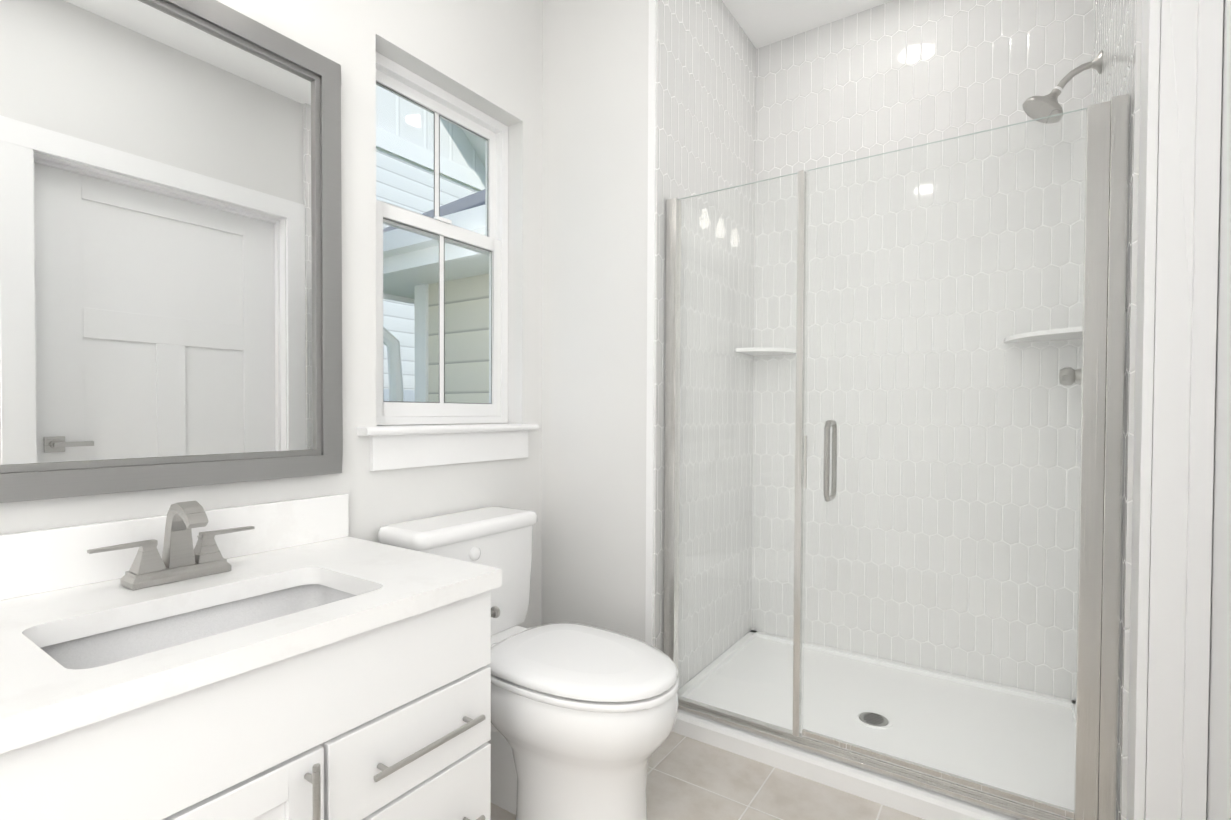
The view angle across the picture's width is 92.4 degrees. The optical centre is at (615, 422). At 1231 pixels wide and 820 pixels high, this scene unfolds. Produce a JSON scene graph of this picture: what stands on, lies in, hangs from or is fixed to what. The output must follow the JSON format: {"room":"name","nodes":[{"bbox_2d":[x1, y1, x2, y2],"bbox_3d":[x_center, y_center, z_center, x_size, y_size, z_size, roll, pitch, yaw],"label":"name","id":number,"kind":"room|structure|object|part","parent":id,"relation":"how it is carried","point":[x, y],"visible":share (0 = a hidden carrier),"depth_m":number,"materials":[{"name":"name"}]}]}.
{"room":"bathroom","nodes":[
{"label":"bathroom","id":0,"kind":"room"},
{"bbox_2d":[0,0,542,627],"bbox_3d":[-0.814,-0.332,1.648,0.140,2.780,3.770,1,1,34],"label":"wall","id":1,"kind":"structure","parent":0,"point":[484,56],"depth_m":1.78,"materials":[{"name":"paint"}]},
{"bbox_2d":[0,0,342,502],"bbox_3d":[-0.992,-0.402,1.227,0.032,1.089,0.878,1,1,34],"label":"mirror","id":2,"kind":"object","parent":1,"relation":"attached to","point":[170,253],"visible":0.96,"depth_m":1.27,"materials":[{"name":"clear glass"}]},
{"bbox_2d":[376,52,507,424],"bbox_3d":[-0.604,-0.555,2.012,0.065,1.124,0.607,1,1,34],"label":"window","id":3,"kind":"structure","parent":1,"relation":"in","point":[393,77],"depth_m":2.03,"materials":[{"name":"clear glass"}]},
{"bbox_2d":[357,424,538,470],"bbox_3d":[-0.537,0.073,1.962,0.120,0.126,0.712,1,1,34],"label":"window sill","id":4,"kind":"structure","parent":1,"relation":"attached to","point":[396,447],"depth_m":1.88,"materials":[{"name":"white paint"}]},
{"bbox_2d":[541,0,655,641],"bbox_3d":[0.217,-0.343,2.595,0.507,2.780,1.047,1,1,34],"label":"wall","id":5,"kind":"structure","parent":0,"point":[594,235],"depth_m":2.16,"materials":[{"name":"paint"}]},
{"bbox_2d":[645,0,655,645],"bbox_3d":[0.121,-0.334,2.024,0.026,2.780,0.006,1,1,34],"label":"trim","id":6,"kind":"structure","parent":5,"relation":"attached to","point":[650,316],"depth_m":2.02,"materials":[{"name":"white paint"}]},
{"bbox_2d":[653,0,755,689],"bbox_3d":[0.393,-0.339,2.396,0.008,2.780,0.915,1,1,34],"label":"shower wall tile","id":7,"kind":"structure","parent":5,"relation":"attached to","point":[705,138],"depth_m":2.35,"materials":[{"name":"white tile"}]},
{"bbox_2d":[491,732,924,819],"bbox_3d":[0.095,1.122,1.053,2.352,0.100,3.770,1,1,34],"label":"floor","id":8,"kind":"structure","parent":0,"point":[688,778],"depth_m":1.69,"materials":[{"name":"tile"}]},
{"bbox_2d":[0,494,501,819],"bbox_3d":[-0.721,0.636,1.130,0.618,0.862,1.044,1,1,34],"label":"bathroom vanity","id":9,"kind":"object","parent":8,"relation":"on","point":[391,721],"depth_m":1.03,"materials":[{"name":"white paint"}]},
{"bbox_2d":[87,501,254,589],"bbox_3d":[-0.869,0.240,1.192,0.134,0.160,0.286,1,1,34],"label":"faucet","id":10,"kind":"object","parent":9,"relation":"on","point":[181,559],"visible":1,"depth_m":1.19,"materials":[{"name":"silver metal"}]},
{"bbox_3d":[-0.758,0.404,1.080,0.602,0.161,0.925,1,1,34],"label":"bathroom vanity top","id":11,"kind":"part","parent":9,"relation":"part of","materials":[{"name":"white stone"}]},
{"bbox_2d":[378,506,678,819],"bbox_3d":[-0.212,0.682,1.665,0.840,0.758,0.488,1,1,34],"label":"toilet","id":12,"kind":"object","parent":8,"relation":"on","point":[583,717],"visible":0.77,"depth_m":1.48,"materials":[{"name":"white ceramic"}]},
{"bbox_2d":[672,630,1075,819],"bbox_3d":[0.901,1.026,2.073,1.227,0.066,0.891,1,1,34],"label":"shower pan","id":13,"kind":"object","parent":8,"relation":"on","point":[916,801],"visible":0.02,"depth_m":1.99,"materials":[{"name":"white plastic"}]},
{"bbox_2d":[663,93,1128,819],"bbox_3d":[0.686,0.114,1.734,1.224,1.766,0.101,1,1,34],"label":"shower door","id":14,"kind":"structure","parent":13,"relation":"on","point":[1103,285],"depth_m":1.51,"materials":[{"name":"glass"}]},
{"bbox_2d":[722,0,892,48],"bbox_3d":[0.108,-1.757,1.005,2.352,0.100,3.770,1,1,34],"label":"ceiling","id":15,"kind":"structure","parent":0,"point":[761,23],"depth_m":2.50,"materials":[{"name":"paint"}]},
{"bbox_3d":[0.767,-0.307,0.579,0.135,2.780,3.770,1,1,34],"label":"wall","id":16,"kind":"structure","parent":0,"visible":0},
{"bbox_2d":[1093,0,1141,819],"bbox_3d":[1.426,-0.323,1.697,0.027,2.780,0.915,1,1,34],"label":"shower wall tile","id":17,"kind":"structure","parent":16,"relation":"attached to","point":[1118,33],"depth_m":1.35,"materials":[{"name":"white tile"}]},
{"bbox_2d":[1022,50,1102,123],"bbox_3d":[1.446,-1.081,1.917,0.205,0.190,0.126,1,1,34],"label":"shower head","id":18,"kind":"object","parent":17,"relation":"attached to","point":[1035,107],"visible":0.88,"depth_m":1.91},
{"bbox_2d":[1059,367,1081,385],"bbox_3d":[1.521,-0.151,1.948,0.092,0.170,0.171,1,1,34],"label":"shower valve","id":19,"kind":"object","parent":17,"relation":"attached to","point":[1064,372],"depth_m":1.94,"materials":[{"name":"silver metal"}]},
{"bbox_2d":[1127,0,1223,819],"bbox_3d":[0.895,-0.032,0.789,0.153,2.225,1.188,1,1,34],"label":"door frame","id":20,"kind":"structure","parent":16,"relation":"attached to","point":[1187,243],"depth_m":1.21,"materials":[{"name":"white paint"}]},
{"bbox_2d":[1206,0,1230,819],"bbox_3d":[0.916,0.014,0.779,0.087,2.111,0.982,1,1,34],"label":"door","id":21,"kind":"structure","parent":16,"relation":"in","point":[1219,774],"depth_m":1.13,"materials":[{"name":"white paint"}]},
{"bbox_3d":[1.207,-0.337,2.477,1.265,2.780,0.132,1,1,34],"label":"wall","id":22,"kind":"structure","parent":0,"visible":0},
{"bbox_2d":[736,347,795,355],"bbox_3d":[0.678,-0.315,2.611,0.222,0.017,0.222,1,1,34],"label":"shelf","id":23,"kind":"object","parent":22,"relation":"attached to","point":[759,351],"depth_m":2.57,"materials":[{"name":"white ceramic"}]},
{"bbox_2d":[751,0,1094,700],"bbox_3d":[1.160,-0.336,2.425,1.230,2.780,0.008,1,1,34],"label":"shower wall tile","id":24,"kind":"structure","parent":22,"relation":"attached to","point":[893,75],"depth_m":2.36,"materials":[{"name":"white tile"}]},
{"bbox_2d":[1004,326,1081,342],"bbox_3d":[1.492,-0.302,2.043,0.250,0.017,0.250,1,1,34],"label":"shelf","id":25,"kind":"object","parent":22,"relation":"attached to","point":[1059,334],"depth_m":2.02,"materials":[{"name":"white ceramic"}]},
{"label":"outside","id":26,"kind":"structure","parent":0,"visible":0},
{"bbox_3d":[-12.267,3.796,20.388,80.000,0.200,100.000,1,1,34],"label":"ground","id":27,"kind":"structure","parent":26,"visible":0},
{"bbox_2d":[376,85,484,401],"bbox_3d":[-8.472,-2.713,5.052,8.500,13.360,13.900,1,1,34],"label":"house","id":28,"kind":"structure","parent":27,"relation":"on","point":[424,160],"depth_m":7.20,"materials":[{"name":"grey"}]},
{"bbox_2d":[383,189,488,424],"bbox_3d":[-0.104,0.502,4.325,1.660,7.030,3.460,1,1,34],"label":"house exterior","id":29,"kind":"structure","parent":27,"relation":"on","point":[481,295],"depth_m":3.27,"materials":[{"name":"white wood"}]}
]}

